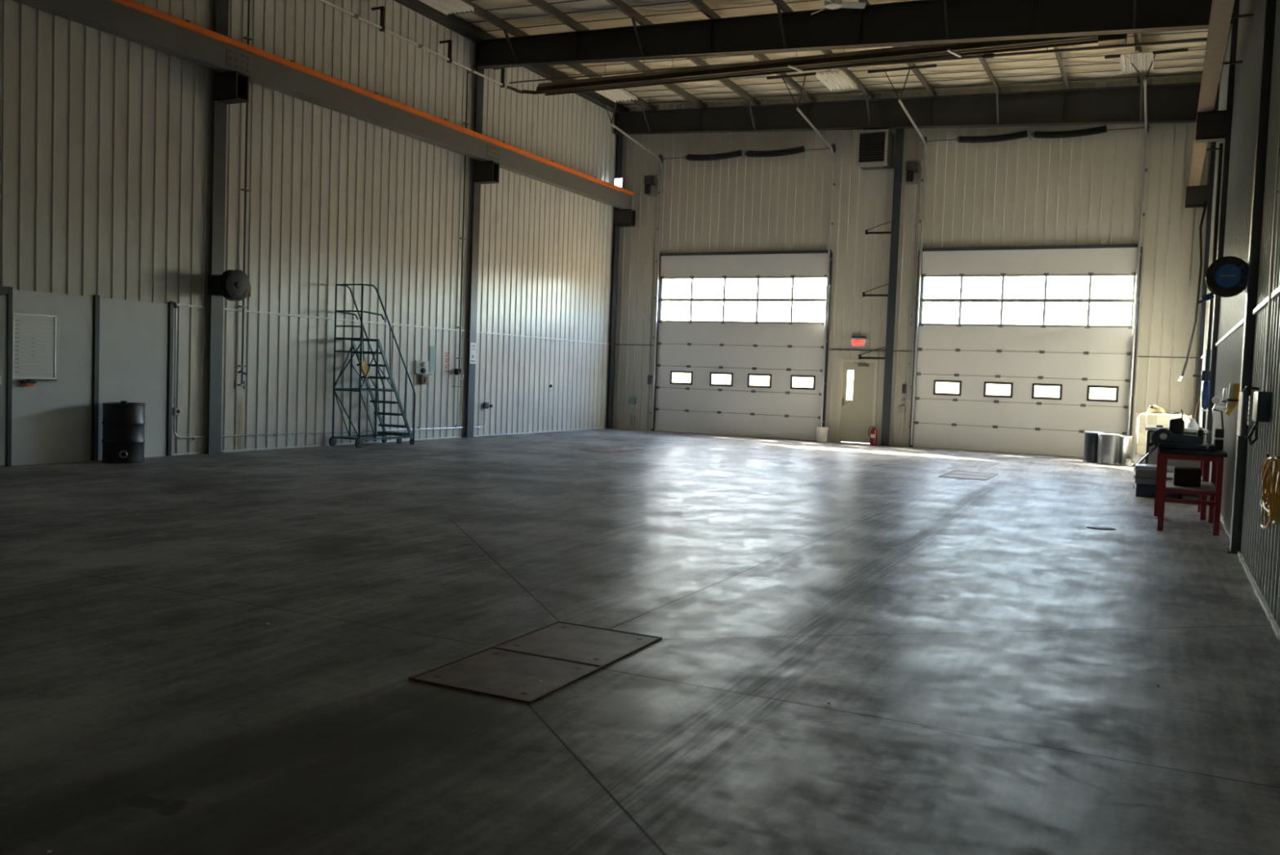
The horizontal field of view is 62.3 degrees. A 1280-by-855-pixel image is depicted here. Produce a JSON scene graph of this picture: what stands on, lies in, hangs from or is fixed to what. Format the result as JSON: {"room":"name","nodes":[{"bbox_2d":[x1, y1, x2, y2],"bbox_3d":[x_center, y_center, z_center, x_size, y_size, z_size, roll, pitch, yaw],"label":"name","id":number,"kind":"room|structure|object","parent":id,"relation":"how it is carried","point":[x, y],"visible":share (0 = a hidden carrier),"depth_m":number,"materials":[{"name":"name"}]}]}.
{"room":"empty industrial warehouse","nodes":[
{"label":"empty industrial warehouse","id":0,"kind":"room"},
{"bbox_2d":[0,0,616,466],"bbox_3d":[-8.543,-4.045,13.988,0.021,9.160,35.810,4,3,26],"label":"wall","id":1,"kind":"structure","parent":0,"point":[106,140],"depth_m":19.35,"materials":[{"name":"white metal"}]},
{"bbox_2d":[0,285,8,465],"bbox_3d":[-8.821,-0.672,13.741,0.050,2.410,1.230,4,3,26],"label":"door","id":2,"kind":"structure","parent":1,"relation":"in","point":[3,290],"depth_m":14.25,"materials":[{"name":"grey metal"}]},
{"bbox_2d":[11,289,93,465],"bbox_3d":[-8.265,-0.690,14.910,0.020,2.390,1.200,4,3,26],"label":"plywood panel","id":3,"kind":"object","parent":1,"relation":"attached to","point":[51,420],"visible":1,"depth_m":14.99,"materials":[{"name":"white wood"}]},
{"bbox_2d":[12,312,57,380],"bbox_3d":[-8.333,-1.103,14.602,0.080,0.910,0.630,4,3,26],"label":"whiteboard","id":4,"kind":"object","parent":3,"relation":"attached to","point":[33,335],"visible":1,"depth_m":14.61,"materials":[{"name":"plastic"}]},
{"bbox_2d":[97,297,168,460],"bbox_3d":[-7.691,-0.727,16.081,0.020,2.390,1.190,4,3,26],"label":"plywood panel","id":5,"kind":"object","parent":1,"relation":"attached to","point":[133,362],"visible":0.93,"depth_m":16.10,"materials":[{"name":"white wood"}]},
{"bbox_2d":[234,0,252,389],"bbox_3d":[-6.607,-4.361,17.730,0.120,7.440,0.210,4,3,26],"label":"riser pipe","id":6,"kind":"object","parent":1,"relation":"attached to","point":[242,382],"visible":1,"depth_m":17.79,"materials":[{"name":"grey metal"}]},
{"bbox_2d":[169,300,485,439],"bbox_3d":[-5.468,-0.995,20.542,0.074,2.233,8.720,4,3,26],"label":"conduit","id":7,"kind":"object","parent":1,"relation":"attached to","point":[175,306],"visible":1,"depth_m":17.90,"materials":[{"name":"metal"}]},
{"bbox_2d":[171,426,607,455],"bbox_3d":[-4.137,0.216,23.522,0.035,0.030,15.060,4,3,26],"label":"baseboard","id":8,"kind":"structure","parent":1,"relation":"attached to","point":[372,442],"depth_m":20.85,"materials":[{"name":"paint"}]},
{"bbox_2d":[177,303,610,344],"bbox_3d":[-4.036,-2.151,23.398,0.020,0.035,15.060,4,3,26],"label":"trim","id":9,"kind":"structure","parent":1,"relation":"attached to","point":[178,304],"depth_m":20.79,"materials":[{"name":"white metal"}]},
{"bbox_2d":[318,0,523,93],"bbox_3d":[-9.349,-7.436,10.988,0.794,0.634,29.510,4,3,26],"label":"exhaust pipe","id":10,"kind":"object","parent":1,"relation":"attached to","point":[382,28],"visible":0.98,"depth_m":21.45,"materials":[{"name":"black metal"}]},
{"bbox_2d":[414,360,431,384],"bbox_3d":[-4.561,-1.157,22.327,0.110,0.500,0.480,4,3,26],"label":"alarm box","id":11,"kind":"object","parent":1,"relation":"attached to","point":[421,368],"visible":1,"depth_m":22.28,"materials":[{"name":"white paint"}]},
{"bbox_2d":[429,346,435,371],"bbox_3d":[-4.440,-1.465,22.665,0.008,0.550,0.190,4,3,26],"label":"notice","id":12,"kind":"object","parent":1,"relation":"attached to","point":[433,348],"visible":1,"depth_m":22.66,"materials":[{"name":"white paper"}]},
{"bbox_2d":[456,70,470,373],"bbox_3d":[-3.837,-4.520,23.398,0.089,6.680,0.341,4,3,33],"label":"riser pipe","id":13,"kind":"object","parent":1,"relation":"attached to","point":[465,123],"visible":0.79,"depth_m":23.30,"materials":[{"name":"grey metal"}]},
{"bbox_2d":[452,368,463,425],"bbox_3d":[-4.018,-0.671,23.471,0.135,1.265,0.335,4,3,26],"label":"air regulator","id":14,"kind":"object","parent":13,"relation":"attached to","point":[457,371],"visible":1,"depth_m":23.46,"materials":[{"name":"black metal"}]},
{"bbox_2d":[394,0,629,114],"bbox_3d":[-8.287,-8.316,13.716,0.250,0.210,35.790,4,3,26],"label":"roof purlin","id":15,"kind":"object","parent":1,"relation":"attached to","point":[451,22],"depth_m":23.08,"materials":[{"name":"metal"}]},
{"bbox_2d":[0,427,1279,854],"bbox_3d":[-2.053,1.007,10.991,15.250,0.150,36.260,4,3,26],"label":"floor","id":16,"kind":"structure","parent":0,"point":[989,662],"depth_m":5.85,"materials":[{"name":"concrete"}]},
{"bbox_2d":[4,286,13,466],"bbox_3d":[-8.539,-0.685,14.323,0.055,2.420,0.055,4,3,26],"label":"wall post","id":17,"kind":"object","parent":16,"relation":"on","point":[9,353],"visible":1,"depth_m":14.30,"materials":[{"name":"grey metal"}]},
{"bbox_2d":[91,294,99,460],"bbox_3d":[-7.965,-0.723,15.492,0.055,2.420,0.070,4,3,26],"label":"wall post","id":18,"kind":"object","parent":16,"relation":"on","point":[95,335],"visible":1,"depth_m":15.47,"materials":[{"name":"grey metal"}]},
{"bbox_2d":[101,400,145,462],"bbox_3d":[-7.573,0.054,15.530,0.578,0.895,0.578,4,3,26],"label":"drum","id":19,"kind":"object","parent":16,"relation":"on","point":[123,423],"visible":1,"depth_m":15.30,"materials":[{"name":"black paint"}]},
{"bbox_2d":[165,302,173,456],"bbox_3d":[-7.395,-0.759,16.654,0.055,2.420,0.060,4,3,26],"label":"wall post","id":20,"kind":"object","parent":16,"relation":"on","point":[171,307],"visible":1,"depth_m":16.64,"materials":[{"name":"grey metal"}]},
{"bbox_2d":[203,0,248,453],"bbox_3d":[-6.681,-3.943,17.139,0.610,8.780,0.290,4,3,26],"label":"steel column","id":21,"kind":"structure","parent":16,"relation":"on","point":[231,87],"depth_m":17.23,"materials":[{"name":"black metal"}]},
{"bbox_2d":[208,269,251,301],"bbox_3d":[-6.622,-2.296,17.205,0.580,0.500,0.758,4,3,26],"label":"hose reel","id":22,"kind":"object","parent":21,"relation":"attached to","point":[233,285],"visible":1,"depth_m":16.98,"materials":[{"name":"black rubber"}]},
{"bbox_2d":[12,0,634,209],"bbox_3d":[-8.118,-5.827,13.661,0.285,0.520,35.500,4,3,26],"label":"beam","id":23,"kind":"structure","parent":21,"relation":"on","point":[131,20],"depth_m":18.25,"materials":[{"name":"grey metal"}]},
{"bbox_2d":[328,283,415,448],"bbox_3d":[-5.062,-1.171,20.358,0.797,3.047,1.685,4,3,26],"label":"stair","id":24,"kind":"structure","parent":16,"relation":"on","point":[364,368],"depth_m":20.14,"materials":[{"name":"teal metal"}]},
{"bbox_2d":[462,41,499,437],"bbox_3d":[-3.510,-4.148,23.600,0.610,8.780,0.290,4,3,26],"label":"steel column","id":25,"kind":"structure","parent":16,"relation":"on","point":[483,172],"depth_m":23.65,"materials":[{"name":"grey metal"}]},
{"bbox_2d":[469,342,476,364],"bbox_3d":[-3.753,-1.667,23.803,0.006,0.470,0.230,4,3,26],"label":"paper notice","id":26,"kind":"object","parent":25,"relation":"attached to","point":[473,345],"visible":1,"depth_m":23.80,"materials":[{"name":"white paper"}]},
{"bbox_2d":[472,0,1238,69],"bbox_3d":[2.881,-7.492,20.019,14.811,1.265,0.728,4,3,26],"label":"rafter","id":27,"kind":"object","parent":25,"relation":"on","point":[920,22],"visible":0.98,"depth_m":19.70,"materials":[{"name":"metal"}]},
{"bbox_2d":[461,0,657,111],"bbox_3d":[-7.418,-8.244,13.280,0.140,0.200,35.770,4,3,26],"label":"roof purlin","id":28,"kind":"structure","parent":27,"relation":"on","point":[479,11],"depth_m":22.80,"materials":[{"name":"grey metal"}]},
{"bbox_2d":[526,0,707,107],"bbox_3d":[-6.056,-8.115,12.616,0.140,0.200,35.770,4,3,26],"label":"roof purlin","id":29,"kind":"structure","parent":27,"relation":"on","point":[542,5],"depth_m":22.38,"materials":[{"name":"grey metal"}]},
{"bbox_2d":[687,0,816,102],"bbox_3d":[-3.332,-7.857,11.287,0.140,0.200,35.770,4,3,26],"label":"roof purlin","id":30,"kind":"structure","parent":27,"relation":"on","point":[700,5],"depth_m":23.60,"materials":[{"name":"grey metal"}]},
{"bbox_2d":[643,38,1207,71],"bbox_3d":[4.097,-7.842,22.257,14.471,0.909,0.100,4,3,26],"label":"gas pipe","id":31,"kind":"object","parent":30,"relation":"hanging from","point":[989,55],"visible":0.59,"depth_m":20.47,"materials":[{"name":"metal"}]},
{"bbox_2d":[771,0,875,99],"bbox_3d":[-1.970,-7.728,10.623,0.140,0.200,35.770,4,3,26],"label":"roof purlin","id":32,"kind":"structure","parent":27,"relation":"on","point":[784,6],"depth_m":24.43,"materials":[{"name":"grey metal"}]},
{"bbox_2d":[857,0,936,96],"bbox_3d":[-0.608,-7.599,9.959,0.140,0.200,35.770,4,3,26],"label":"roof purlin","id":33,"kind":"structure","parent":27,"relation":"on","point":[918,74],"depth_m":24.33,"materials":[{"name":"grey metal"}]},
{"bbox_2d":[976,53,1000,93],"bbox_3d":[0.753,-7.470,9.295,0.140,0.200,35.770,4,3,26],"label":"purlin","id":34,"kind":"structure","parent":27,"relation":"on","point":[983,61],"depth_m":23.55,"materials":[{"name":"grey metal"}]},
{"bbox_2d":[1053,46,1070,89],"bbox_3d":[2.115,-7.341,8.631,0.140,0.200,35.770,4,3,26],"label":"purlin","id":35,"kind":"structure","parent":27,"relation":"on","point":[1057,54],"depth_m":22.76,"materials":[{"name":"grey metal"}]},
{"bbox_2d":[1133,32,1143,85],"bbox_3d":[3.477,-7.212,7.966,0.140,0.200,35.770,4,3,26],"label":"roof purlin","id":36,"kind":"structure","parent":27,"relation":"on","point":[1137,37],"depth_m":21.13,"materials":[{"name":"grey metal"}]},
{"bbox_2d":[1119,48,1153,74],"bbox_3d":[9.974,-7.490,21.223,0.600,0.482,1.220,4,3,26],"label":"ceiling light","id":37,"kind":"object","parent":36,"relation":"hanging from","point":[1140,60],"visible":0.93,"depth_m":21.13,"materials":[{"name":"grey metal"}]},
{"bbox_2d":[408,645,604,702],"bbox_3d":[-0.670,1.255,5.434,0.710,0.009,0.730,4,3,26],"label":"cover plate","id":38,"kind":"object","parent":16,"relation":"on","point":[495,671],"visible":1,"depth_m":5.40,"materials":[{"name":"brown metal"}]},
{"bbox_2d":[493,620,662,666],"bbox_3d":[-0.349,1.234,6.089,0.710,0.009,0.730,4,3,26],"label":"cover plate","id":39,"kind":"object","parent":16,"relation":"on","point":[604,646],"visible":1,"depth_m":6.07,"materials":[{"name":"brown metal"}]},
{"bbox_2d":[579,448,627,452],"bbox_3d":[-0.750,0.459,21.375,0.720,0.009,0.775,4,3,26],"label":"cover plate","id":40,"kind":"object","parent":16,"relation":"on","point":[602,450],"visible":1,"depth_m":21.35,"materials":[{"name":"grey metal"}]},
{"bbox_2d":[604,134,635,428],"bbox_3d":[-0.516,-4.341,29.702,0.610,8.780,0.290,4,3,26],"label":"steel column","id":41,"kind":"structure","parent":16,"relation":"on","point":[622,218],"depth_m":29.78,"materials":[{"name":"black metal"}]},
{"bbox_2d":[612,79,1219,134],"bbox_3d":[5.809,-7.681,25.986,14.811,1.265,0.728,4,3,26],"label":"rafter","id":42,"kind":"object","parent":41,"relation":"on","point":[1166,103],"visible":0.95,"depth_m":25.46,"materials":[{"name":"metal"}]},
{"bbox_2d":[855,128,897,169],"bbox_3d":[5.907,-7.075,26.297,0.900,1.350,0.702,4,3,26],"label":"heater","id":43,"kind":"object","parent":42,"relation":"hanging from","point":[874,148],"visible":1,"depth_m":26.07,"materials":[{"name":"grey metal"}]},
{"bbox_2d":[597,446,644,450],"bbox_3d":[-0.409,0.437,22.070,0.720,0.009,0.775,4,3,26],"label":"cover plate","id":44,"kind":"object","parent":16,"relation":"on","point":[606,447],"visible":1,"depth_m":22.09,"materials":[{"name":"grey metal"}]},
{"bbox_2d":[815,426,828,442],"bbox_3d":[4.668,0.183,27.157,0.320,0.385,0.320,4,3,26],"label":"pail","id":45,"kind":"object","parent":16,"relation":"on","point":[821,432],"visible":1,"depth_m":27.04,"materials":[{"name":"beige plastic"}]},
{"bbox_2d":[868,423,878,445],"bbox_3d":[5.855,0.175,26.570,0.226,0.546,0.177,4,3,26],"label":"fire extinguisher","id":46,"kind":"object","parent":16,"relation":"on","point":[873,432],"visible":1,"depth_m":26.50,"materials":[{"name":"metal"}]},
{"bbox_2d":[879,128,904,445],"bbox_3d":[6.342,-3.589,26.528,0.260,8.100,0.180,4,3,26],"label":"steel column","id":47,"kind":"structure","parent":16,"relation":"on","point":[900,133],"depth_m":26.48,"materials":[{"name":"grey metal"}]},
{"bbox_2d":[938,473,991,479],"bbox_3d":[5.619,0.849,18.261,0.780,0.009,0.775,4,3,26],"label":"cover plate","id":48,"kind":"object","parent":16,"relation":"on","point":[945,475],"visible":1,"depth_m":18.23,"materials":[{"name":"grey metal"}]},
{"bbox_2d":[946,470,998,476],"bbox_3d":[5.960,0.827,18.957,0.780,0.009,0.775,4,3,26],"label":"cover plate","id":49,"kind":"object","parent":16,"relation":"on","point":[969,473],"visible":1,"depth_m":18.98,"materials":[{"name":"grey metal"}]},
{"bbox_2d":[1082,431,1103,462],"bbox_3d":[9.971,0.429,23.281,0.410,0.670,0.410,4,3,26],"label":"drum","id":50,"kind":"object","parent":16,"relation":"on","point":[1091,441],"visible":0.7,"depth_m":23.13,"materials":[{"name":"blue paint"}]},
{"bbox_2d":[1096,432,1119,464],"bbox_3d":[10.086,0.461,22.813,0.440,0.660,0.440,4,3,26],"label":"drum","id":51,"kind":"object","parent":16,"relation":"on","point":[1108,443],"visible":1,"depth_m":22.64,"materials":[{"name":"metal"}]},
{"bbox_2d":[1117,435,1133,465],"bbox_3d":[10.447,0.490,22.804,0.268,0.630,0.268,4,3,26],"label":"metal can","id":52,"kind":"object","parent":16,"relation":"on","point":[1125,441],"visible":0.89,"depth_m":22.70,"materials":[{"name":"metal"}]},
{"bbox_2d":[1133,462,1185,498],"bbox_3d":[7.839,0.813,15.998,0.695,0.470,0.630,4,3,26],"label":"tool chest","id":53,"kind":"object","parent":16,"relation":"on","point":[1145,473],"visible":0.6,"depth_m":15.83,"materials":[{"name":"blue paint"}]},
{"bbox_2d":[1133,411,1191,466],"bbox_3d":[11.162,0.249,22.639,1.054,1.180,1.068,4,3,26],"label":"tote","id":54,"kind":"object","parent":16,"relation":"on","point":[1144,419],"visible":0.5,"depth_m":22.39,"materials":[{"name":"plastic"}]},
{"bbox_2d":[1146,404,1165,413],"bbox_3d":[10.998,-0.387,22.561,0.362,0.180,0.302,4,3,26],"label":"cloth bundle","id":55,"kind":"object","parent":54,"relation":"on","point":[1155,409],"visible":0.99,"depth_m":22.48,"materials":[{"name":"white fabric"}]},
{"bbox_2d":[1186,396,1200,427],"bbox_3d":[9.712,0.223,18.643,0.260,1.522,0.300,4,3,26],"label":"funnel","id":56,"kind":"object","parent":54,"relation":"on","point":[1192,424],"visible":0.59,"depth_m":18.58,"materials":[{"name":"white plastic"}]},
{"bbox_2d":[1145,425,1208,497],"bbox_3d":[8.386,0.521,16.629,0.860,1.030,0.900,4,3,26],"label":"base cabinet","id":57,"kind":"object","parent":16,"relation":"on","point":[1152,458],"visible":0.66,"depth_m":16.30,"materials":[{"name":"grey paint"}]},
{"bbox_2d":[1154,442,1208,519],"bbox_3d":[7.042,0.663,13.783,0.640,0.930,1.060,4,3,26],"label":"bench","id":58,"kind":"object","parent":16,"relation":"on","point":[1204,466],"visible":0.19,"depth_m":13.45,"materials":[{"name":"red metal"}]},
{"bbox_2d":[1166,472,1202,480],"bbox_3d":[7.043,0.636,13.781,0.480,0.015,0.900,4,3,26],"label":"shelf","id":59,"kind":"object","parent":58,"relation":"attached to","point":[1169,475],"depth_m":13.63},
{"bbox_2d":[1156,446,1227,535],"bbox_3d":[6.479,0.706,12.500,0.680,0.930,1.400,4,3,26],"label":"bench","id":60,"kind":"object","parent":16,"relation":"on","point":[1213,488],"visible":0.76,"depth_m":11.94,"materials":[{"name":"red metal"}]},
{"bbox_2d":[1147,408,1206,450],"bbox_3d":[6.238,0.015,12.290,0.603,0.452,0.550,4,3,26],"label":"saw","id":61,"kind":"object","parent":60,"relation":"on","point":[1174,437],"visible":1,"depth_m":12.18,"materials":[{"name":"blue paint"}]},
{"bbox_2d":[1173,466,1201,487],"bbox_3d":[6.391,0.573,12.372,0.280,0.198,0.400,4,3,26],"label":"storage box","id":62,"kind":"object","parent":60,"relation":"on","point":[1182,476],"visible":1,"depth_m":12.20,"materials":[{"name":"black plastic"}]},
{"bbox_2d":[1165,479,1215,491],"bbox_3d":[6.480,0.679,12.498,0.520,0.015,1.240,4,3,26],"label":"shelf","id":63,"kind":"object","parent":60,"relation":"attached to","point":[1205,486],"depth_m":12.06,"materials":[{"name":"grey wood"}]},
{"bbox_2d":[1213,428,1224,449],"bbox_3d":[6.786,0.136,12.412,0.097,0.240,0.155,4,3,26],"label":"charger","id":64,"kind":"object","parent":60,"relation":"on","point":[1219,433],"visible":0.82,"depth_m":12.35,"materials":[{"name":"black plastic"}]},
{"bbox_2d":[1185,93,1219,424],"bbox_3d":[12.259,-3.333,23.409,0.540,8.334,0.260,4,3,26],"label":"steel column","id":65,"kind":"structure","parent":16,"relation":"on","point":[1196,196],"depth_m":23.24,"materials":[{"name":"grey metal"}]},
{"bbox_2d":[1177,201,1206,381],"bbox_3d":[12.109,-2.966,23.229,0.341,3.933,0.182,4,3,26],"label":"cable","id":66,"kind":"object","parent":65,"relation":"hanging from","point":[1205,202],"visible":1,"depth_m":23.11,"materials":[{"name":"black rubber"}]},
{"bbox_2d":[1188,0,1253,186],"bbox_3d":[4.585,-5.009,7.453,0.500,0.440,35.500,4,3,26],"label":"beam","id":67,"kind":"structure","parent":65,"relation":"attached to","point":[1221,11],"depth_m":14.86,"materials":[{"name":"metal"}]},
{"bbox_2d":[1195,0,1239,481],"bbox_3d":[9.274,-3.139,17.303,0.520,8.334,0.260,4,3,26],"label":"steel column","id":68,"kind":"structure","parent":16,"relation":"on","point":[1215,126],"depth_m":17.11,"materials":[{"name":"grey metal"}]},
{"bbox_2d":[1192,142,1223,428],"bbox_3d":[9.173,-1.817,17.171,0.260,5.500,0.120,4,3,26],"label":"pipe","id":69,"kind":"object","parent":68,"relation":"attached to","point":[1206,375],"visible":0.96,"depth_m":17.12,"materials":[{"name":"grey metal"}]},
{"bbox_2d":[1226,0,1276,553],"bbox_3d":[5.918,-2.924,10.487,0.540,8.334,0.260,4,3,26],"label":"steel column","id":70,"kind":"structure","parent":16,"relation":"on","point":[1269,15],"depth_m":10.37,"materials":[{"name":"grey metal"}]},
{"bbox_2d":[1236,391,1243,435],"bbox_3d":[5.816,-0.134,10.263,0.016,0.420,0.450,4,3,26],"label":"notice board","id":71,"kind":"object","parent":70,"relation":"attached to","point":[1241,393],"visible":0.96,"depth_m":10.17,"materials":[{"name":"white paint"}]},
{"bbox_2d":[451,0,1208,106],"bbox_3d":[-1.716,-7.865,10.567,15.250,0.556,36.300,4,3,26],"label":"ceiling","id":72,"kind":"structure","parent":0,"point":[1089,65],"depth_m":23.39,"materials":[{"name":"metal"}]},
{"bbox_2d":[418,0,474,15],"bbox_3d":[-3.573,-8.051,19.050,0.600,0.819,1.220,4,3,26],"label":"ceiling light","id":73,"kind":"object","parent":72,"relation":"hanging from","point":[445,6],"visible":1,"depth_m":19.29,"materials":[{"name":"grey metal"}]},
{"bbox_2d":[595,66,637,102],"bbox_3d":[-0.577,-8.232,24.928,0.600,0.816,1.220,4,3,26],"label":"ceiling light","id":74,"kind":"object","parent":72,"relation":"hanging from","point":[615,95],"visible":0.6,"depth_m":25.04,"materials":[{"name":"grey metal"}]},
{"bbox_2d":[509,48,844,84],"bbox_3d":[3.545,-7.803,21.304,14.620,0.993,0.032,4,3,26],"label":"conduit","id":75,"kind":"object","parent":72,"relation":"hanging from","point":[844,49],"visible":0.25,"depth_m":23.28,"materials":[{"name":"metal"}]},
{"bbox_2d":[605,0,760,105],"bbox_3d":[-4.694,-7.986,11.952,0.140,0.200,35.770,4,3,26],"label":"roof purlin","id":76,"kind":"structure","parent":72,"relation":"attached to","point":[620,5],"depth_m":23.98,"materials":[{"name":"grey metal"}]},
{"bbox_2d":[522,33,1127,96],"bbox_3d":[2.904,-7.670,21.009,12.356,1.301,0.474,4,3,26],"label":"beam","id":77,"kind":"structure","parent":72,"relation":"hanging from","point":[917,52],"depth_m":20.70,"materials":[{"name":"brown metal"}]},
{"bbox_2d":[815,49,857,90],"bbox_3d":[4.322,-7.887,23.204,0.600,0.661,1.220,4,3,26],"label":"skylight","id":78,"kind":"object","parent":72,"relation":"hanging from","point":[837,79],"visible":0.93,"depth_m":23.12,"materials":[{"name":"white plastic"}]},
{"bbox_2d":[810,0,866,14],"bbox_3d":[3.132,-7.381,17.070,0.937,1.172,0.857,4,3,26],"label":"ceiling fan","id":79,"kind":"object","parent":72,"relation":"hanging from","point":[828,4],"visible":1,"depth_m":17.15,"materials":[{"name":"white metal"}]},
{"bbox_2d":[612,76,1211,461],"bbox_3d":[5.988,-4.146,26.795,14.850,9.160,0.021,4,3,26],"label":"wall","id":80,"kind":"structure","parent":0,"point":[1086,189],"depth_m":26.52,"materials":[{"name":"white metal"}]},
{"bbox_2d":[628,345,635,404],"bbox_3d":[-0.192,-1.486,29.844,0.200,1.650,0.098,4,3,26],"label":"junction box","id":81,"kind":"object","parent":80,"relation":"attached to","point":[632,400],"visible":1,"depth_m":29.84,"materials":[{"name":"metal"}]},
{"bbox_2d":[644,173,657,389],"bbox_3d":[0.198,-4.046,29.434,0.378,5.970,0.349,4,3,26],"label":"operator","id":82,"kind":"object","parent":80,"relation":"attached to","point":[651,181],"visible":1,"depth_m":29.35,"materials":[{"name":"grey metal"}]},
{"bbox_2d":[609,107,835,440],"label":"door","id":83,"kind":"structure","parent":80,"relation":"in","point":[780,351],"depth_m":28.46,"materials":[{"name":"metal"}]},
{"bbox_2d":[657,142,836,176],"bbox_3d":[2.763,-7.092,28.118,5.000,0.570,0.280,4,3,26],"label":"shaft","id":84,"kind":"object","parent":83,"relation":"attached to","point":[744,153],"visible":1,"depth_m":28.04,"materials":[{"name":"metal"}]},
{"bbox_2d":[766,71,826,107],"bbox_3d":[3.618,-7.715,24.317,1.500,0.764,0.077,4,3,26],"label":"hanger","id":85,"kind":"object","parent":83,"relation":"attached to","point":[783,77],"visible":0.88,"depth_m":24.34,"materials":[{"name":"metal"}]},
{"bbox_2d":[835,358,878,444],"bbox_3d":[5.572,-0.667,27.132,0.990,2.150,0.220,4,3,26],"label":"door","id":86,"kind":"structure","parent":80,"relation":"in","point":[855,416],"depth_m":27.11,"materials":[{"name":"beige metal"}]},
{"bbox_2d":[848,336,868,346],"bbox_3d":[5.575,-2.183,26.993,0.530,0.270,0.080,4,3,26],"label":"exit sign","id":87,"kind":"object","parent":80,"relation":"attached to","point":[856,341],"visible":1,"depth_m":26.96,"materials":[{"name":"red plastic"}]},
{"bbox_2d":[615,343,1197,358],"bbox_3d":[5.898,-1.958,26.885,14.850,0.025,0.018,4,3,26],"label":"trim","id":88,"kind":"structure","parent":80,"relation":"attached to","point":[615,344],"depth_m":26.74,"materials":[{"name":"grey metal"}]},
{"bbox_2d":[897,208,916,435],"bbox_3d":[6.676,-2.610,26.444,0.202,5.621,0.088,4,3,26],"label":"conduit","id":89,"kind":"object","parent":80,"relation":"attached to","point":[902,409],"visible":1,"depth_m":26.49,"materials":[{"name":"metal"}]},
{"bbox_2d":[906,160,920,400],"bbox_3d":[6.639,-3.651,26.286,0.378,5.970,0.349,4,3,26],"label":"operator","id":90,"kind":"object","parent":80,"relation":"attached to","point":[913,167],"visible":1,"depth_m":26.20,"materials":[{"name":"grey metal"}]},
{"bbox_2d":[897,79,1147,457],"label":"door","id":91,"kind":"structure","parent":80,"relation":"in","point":[1076,359],"depth_m":25.32,"materials":[{"name":"metal"}]},
{"bbox_2d":[867,64,937,99],"bbox_3d":[5.743,-7.549,23.279,1.500,0.693,0.077,4,3,26],"label":"hanger","id":92,"kind":"object","parent":91,"relation":"attached to","point":[908,68],"visible":1,"depth_m":23.26,"materials":[{"name":"metal"}]},
{"bbox_2d":[921,124,1150,161],"bbox_3d":[9.218,-6.726,24.961,5.050,0.570,0.280,4,3,26],"label":"shaft","id":93,"kind":"object","parent":91,"relation":"attached to","point":[1065,134],"visible":0.98,"depth_m":24.89,"materials":[{"name":"metal"}]},
{"bbox_2d":[1104,48,1187,79],"bbox_3d":[10.091,-7.209,21.156,1.500,0.549,0.077,4,3,26],"label":"hanger","id":94,"kind":"object","parent":91,"relation":"attached to","point":[1184,50],"visible":0.79,"depth_m":21.06,"materials":[{"name":"metal"}]},
{"bbox_2d":[1198,0,1279,627],"bbox_3d":[4.751,-3.008,7.497,0.021,8.714,35.810,4,3,26],"label":"wall","id":95,"kind":"structure","parent":0,"point":[1260,546],"depth_m":11.99,"materials":[{"name":"white metal"}]},
{"bbox_2d":[1212,395,1226,428],"bbox_3d":[7.369,-0.170,13.459,0.200,0.451,0.055,4,3,26],"label":"pressure gauge","id":96,"kind":"object","parent":95,"relation":"attached to","point":[1215,399],"visible":0.94,"depth_m":13.45,"materials":[{"name":"white paint"}]},
{"bbox_2d":[1196,256,1248,304],"bbox_3d":[5.946,-1.492,10.786,0.465,0.481,0.240,4,3,26],"label":"hose reel","id":97,"kind":"object","parent":95,"relation":"attached to","point":[1227,276],"visible":0.98,"depth_m":10.69,"materials":[{"name":"black metal"}]},
{"bbox_2d":[1224,382,1239,415],"bbox_3d":[6.548,-0.309,11.695,0.142,0.364,0.085,4,3,26],"label":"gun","id":98,"kind":"object","parent":95,"relation":"hanging from","point":[1233,399],"visible":0.89,"depth_m":11.68,"materials":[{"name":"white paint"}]},
{"bbox_2d":[1200,285,1279,358],"bbox_3d":[4.655,-1.036,7.606,0.028,0.040,35.810,4,3,26],"label":"trim","id":99,"kind":"structure","parent":95,"relation":"attached to","point":[1276,293],"depth_m":10.15,"materials":[{"name":"white metal"}]},
{"bbox_2d":[1208,495,1279,640],"bbox_3d":[4.568,1.323,7.724,0.032,0.032,35.810,4,3,26],"label":"baseboard","id":100,"kind":"structure","parent":95,"relation":"attached to","point":[1275,627],"depth_m":8.34,"materials":[{"name":"white paint"}]},
{"bbox_2d":[1242,386,1259,437],"bbox_3d":[5.542,-0.139,9.644,0.132,0.473,0.226,4,3,26],"label":"hook","id":101,"kind":"object","parent":95,"relation":"attached to","point":[1246,410],"visible":0.98,"depth_m":9.62,"materials":[{"name":"black metal"}]},
{"bbox_2d":[1247,117,1279,444],"bbox_3d":[5.143,-1.515,8.647,0.118,3.352,0.694,4,3,26],"label":"conduit","id":102,"kind":"object","parent":95,"relation":"attached to","point":[1261,402],"visible":1,"depth_m":8.61,"materials":[{"name":"grey metal"}]},
{"bbox_2d":[1260,453,1279,528],"bbox_3d":[4.504,0.456,7.556,0.101,0.529,1.042,4,3,26],"label":"extension cord","id":103,"kind":"object","parent":95,"relation":"hanging from","point":[1270,466],"visible":1,"depth_m":7.35,"materials":[{"name":"yellow rubber"}]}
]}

